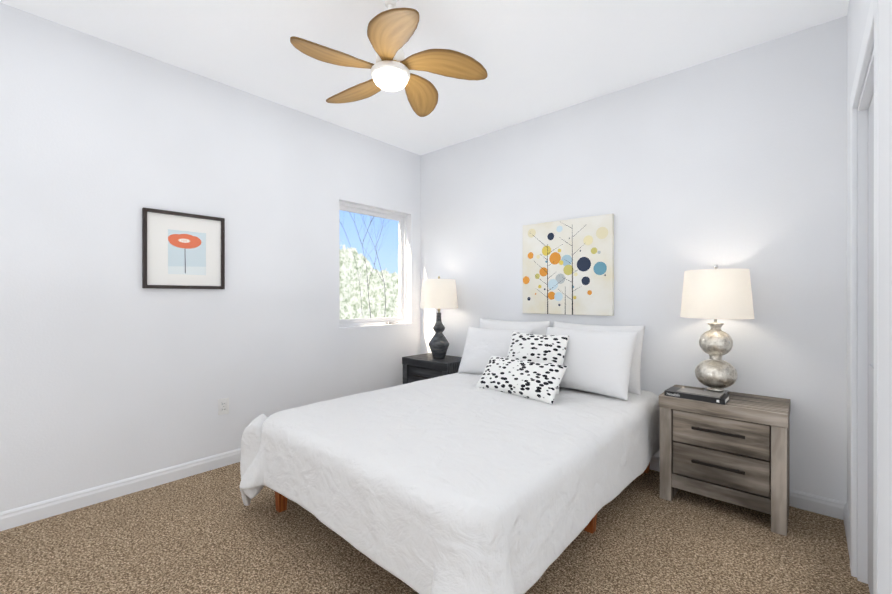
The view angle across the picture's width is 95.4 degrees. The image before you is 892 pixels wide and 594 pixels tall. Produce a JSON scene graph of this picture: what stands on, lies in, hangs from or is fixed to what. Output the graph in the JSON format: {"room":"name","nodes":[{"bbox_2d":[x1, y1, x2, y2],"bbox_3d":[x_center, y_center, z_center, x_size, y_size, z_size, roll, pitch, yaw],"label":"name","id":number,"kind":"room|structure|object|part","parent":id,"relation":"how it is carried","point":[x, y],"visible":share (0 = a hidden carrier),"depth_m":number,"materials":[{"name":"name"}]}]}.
{"room":"bedroom","nodes":[
{"label":"bedroom","id":0,"kind":"room"},
{"bbox_2d":[0,2,420,511],"bbox_3d":[-1.934,-0.160,2.684,0.160,2.760,4.800,0,0,42],"label":"wall","id":1,"kind":"structure","parent":0,"point":[112,370],"depth_m":2.62,"materials":[{"name":"paint"}]},
{"bbox_2d":[0,448,240,530],"bbox_3d":[-1.869,1.173,2.627,0.014,0.095,4.800,0,0,42],"label":"baseboard","id":2,"kind":"structure","parent":1,"relation":"attached to","point":[22,515],"depth_m":2.44,"materials":[{"name":"white paint"}]},
{"bbox_2d":[142,207,224,288],"bbox_3d":[-1.757,-0.310,2.740,0.027,0.510,0.480,0,0,42],"label":"picture frame","id":3,"kind":"object","parent":1,"relation":"attached to","point":[180,250],"visible":1,"depth_m":2.72,"materials":[{"name":"black"}]},
{"bbox_2d":[218,397,228,414],"bbox_3d":[-1.604,0.790,2.926,0.010,0.116,0.072,0,0,42],"label":"electrical outlet plate","id":4,"kind":"object","parent":1,"relation":"attached to","point":[223,405],"visible":1,"depth_m":2.92,"materials":[{"name":"white plastic"}]},
{"bbox_2d":[339,202,405,326],"bbox_3d":[-0.727,-0.301,4.040,0.105,1.160,0.890,0,0,42],"label":"window","id":5,"kind":"structure","parent":1,"relation":"in","point":[368,211],"depth_m":4.14,"materials":[{"name":"white plastic"}]},
{"bbox_2d":[0,0,848,155],"bbox_3d":[-0.639,-1.589,1.528,3.630,0.100,5.120,0,0,42],"label":"ceiling","id":6,"kind":"structure","parent":0,"point":[536,58],"depth_m":2.45,"materials":[{"name":"paint"}]},
{"bbox_2d":[290,0,487,116],"bbox_3d":[-0.303,-1.282,1.999,0.892,0.512,0.908,0,0,42],"label":"ceiling fan","id":7,"kind":"object","parent":6,"relation":"hanging from","point":[391,30],"visible":1,"depth_m":1.93,"materials":[{"name":"brown wood"}]},
{"bbox_3d":[-0.488,-1.109,1.861,0.410,0.058,0.257,0,0,-13],"label":"blade","id":8,"kind":"part","parent":7,"relation":"part of","materials":[{"name":"brown wood"}]},
{"bbox_3d":[-0.463,-1.109,2.156,0.257,0.058,0.410,0,0,-31],"label":"blade","id":9,"kind":"part","parent":7,"relation":"part of","materials":[{"name":"brown wood"}]},
{"bbox_3d":[-0.215,-1.109,1.746,0.257,0.058,0.410,0,0,5],"label":"blade","id":10,"kind":"part","parent":7,"relation":"part of","materials":[{"name":"brown wood"}]},
{"bbox_3d":[-0.175,-1.109,2.223,0.257,0.058,0.410,0,0,41],"label":"blade","id":11,"kind":"part","parent":7,"relation":"part of","materials":[{"name":"brown wood"}]},
{"bbox_3d":[-0.022,-1.109,1.970,0.410,0.058,0.257,0,0,23],"label":"blade","id":12,"kind":"part","parent":7,"relation":"part of","materials":[{"name":"brown wood"}]},
{"bbox_2d":[0,462,869,593],"bbox_3d":[-0.639,1.271,1.530,3.630,0.100,5.120,0,0,42],"label":"floor","id":13,"kind":"structure","parent":0,"point":[208,532],"depth_m":1.95,"materials":[{"name":"carpet"}]},
{"bbox_2d":[402,353,461,383],"bbox_3d":[-0.086,0.906,3.960,0.600,0.625,0.407,0,0,42],"label":"nightstand","id":14,"kind":"object","parent":13,"relation":"on","point":[419,367],"visible":0.33,"depth_m":3.85,"materials":[{"name":"grey wood"}]},
{"bbox_2d":[420,276,457,358],"bbox_3d":[-0.069,0.194,3.948,0.372,0.797,0.372,0,0,42],"label":"lamp","id":15,"kind":"object","parent":14,"relation":"on","point":[438,294],"visible":1,"depth_m":3.83,"materials":[{"name":"fabric"}]},
{"bbox_2d":[240,318,659,593],"bbox_3d":[0.148,0.708,2.541,1.758,1.024,2.212,0,0,42],"label":"bed","id":16,"kind":"object","parent":13,"relation":"on","point":[512,457],"visible":1,"depth_m":1.90,"materials":[{"name":"white fabric"}]},
{"bbox_3d":[0.230,1.083,2.587,1.470,0.275,2.035,0,0,42],"label":"frame","id":17,"kind":"part","parent":16,"relation":"part of","materials":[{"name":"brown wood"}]},
{"bbox_2d":[458,327,531,373],"bbox_3d":[0.399,0.459,3.375,0.640,0.440,0.170,0,-24,37],"label":"pillow","id":18,"kind":"object","parent":16,"relation":"on","point":[482,343],"depth_m":3.37,"materials":[{"name":"white fabric"}]},
{"bbox_2d":[479,318,549,334],"bbox_3d":[0.554,0.430,3.475,0.720,0.500,0.180,0,-10,40],"label":"pillow","id":19,"kind":"object","parent":16,"relation":"on","point":[537,328],"depth_m":3.41,"materials":[{"name":"white fabric"}]},
{"bbox_2d":[476,332,568,403],"bbox_3d":[0.566,0.463,2.827,0.647,0.389,0.459,0,0,42],"label":"pillow","id":20,"kind":"object","parent":16,"relation":"on","point":[534,368],"depth_m":2.78,"materials":[{"name":"fabric"}]},
{"bbox_2d":[546,327,637,399],"bbox_3d":[0.965,0.440,2.846,0.700,0.480,0.175,0,-23,45],"label":"pillow","id":21,"kind":"object","parent":16,"relation":"on","point":[598,361],"depth_m":2.71,"materials":[{"name":"white fabric"}]},
{"bbox_2d":[554,322,644,394],"bbox_3d":[1.087,0.430,2.991,0.720,0.500,0.174,0,-11,44],"label":"pillow","id":22,"kind":"object","parent":16,"relation":"on","point":[634,388],"depth_m":2.77,"materials":[{"name":"white fabric"}]},
{"bbox_2d":[659,385,789,535],"bbox_3d":[1.644,0.908,2.406,0.600,0.625,0.422,0,0,42],"label":"nightstand","id":23,"kind":"object","parent":13,"relation":"on","point":[735,449],"visible":0.96,"depth_m":2.25,"materials":[{"name":"grey wood"}]},
{"bbox_2d":[664,387,729,404],"bbox_3d":[1.478,0.576,2.393,0.305,0.036,0.151,0,0,44],"label":"books","id":24,"kind":"object","parent":23,"relation":"on","point":[704,396],"visible":1,"depth_m":2.35,"materials":[{"name":"black paper"}]},
{"bbox_2d":[680,264,753,393],"bbox_3d":[1.628,0.198,2.448,0.372,0.792,0.372,0,0,42],"label":"lamp","id":25,"kind":"object","parent":23,"relation":"on","point":[715,293],"visible":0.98,"depth_m":2.35,"materials":[{"name":"white fabric"}]},
{"bbox_2d":[421,16,846,502],"bbox_3d":[1.012,-0.161,3.379,3.630,2.760,0.160,0,0,42],"label":"wall","id":26,"kind":"structure","parent":0,"point":[736,160],"depth_m":2.68,"materials":[{"name":"paint"}]},
{"bbox_2d":[523,214,613,315],"bbox_3d":[0.964,-0.240,3.288,0.770,0.764,0.039,0,0,42],"label":"canvas art","id":27,"kind":"object","parent":26,"relation":"attached to","point":[568,266],"visible":1,"depth_m":3.24,"materials":[{"name":"multicoloured paint"}]},
{"bbox_2d":[649,456,845,519],"bbox_3d":[0.954,1.172,3.316,3.310,0.095,0.014,0,0,42],"label":"baseboard","id":28,"kind":"structure","parent":26,"relation":"attached to","point":[833,508],"depth_m":2.30,"materials":[{"name":"white paint"}]},
{"bbox_2d":[847,0,873,516],"bbox_3d":[0.656,-0.158,0.374,0.160,2.760,4.800,0,0,42],"label":"wall","id":29,"kind":"structure","parent":0,"point":[858,11],"depth_m":2.08,"materials":[{"name":"paint"}]},
{"bbox_2d":[843,503,849,557],"bbox_3d":[2.012,1.173,2.026,0.014,0.095,0.530,0,0,42],"label":"baseboard","id":30,"kind":"structure","parent":29,"relation":"attached to","point":[846,518],"depth_m":2.06,"materials":[{"name":"white paint"}]},
{"bbox_2d":[850,0,878,593],"bbox_3d":[1.572,0.159,1.416,0.177,2.125,0.965,0,0,42],"label":"door frame","id":31,"kind":"structure","parent":29,"relation":"attached to","point":[864,516],"depth_m":1.73,"materials":[{"name":"white paint"}]},
{"bbox_2d":[878,0,891,593],"bbox_3d":[-0.040,-0.157,-0.249,0.048,2.760,2.945,0,0,42],"label":"wall","id":32,"kind":"structure","parent":0,"point":[885,309],"depth_m":0.79,"materials":[{"name":"paint"}]},
{"label":"outside","id":33,"kind":"structure","parent":0,"visible":0},
{"bbox_2d":[340,210,398,318],"bbox_3d":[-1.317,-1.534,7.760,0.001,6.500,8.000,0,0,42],"label":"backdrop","id":34,"kind":"structure","parent":33,"point":[354,247],"depth_m":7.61,"materials":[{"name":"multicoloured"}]},
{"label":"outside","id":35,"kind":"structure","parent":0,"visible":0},
{"bbox_2d":[342,212,388,317],"bbox_3d":[-1.505,-1.288,6.948,0.012,3.809,2.400,0,0,42],"label":"branches","id":36,"kind":"object","parent":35,"point":[370,258],"depth_m":7.14,"materials":[{"name":"grey plant"}]}
]}

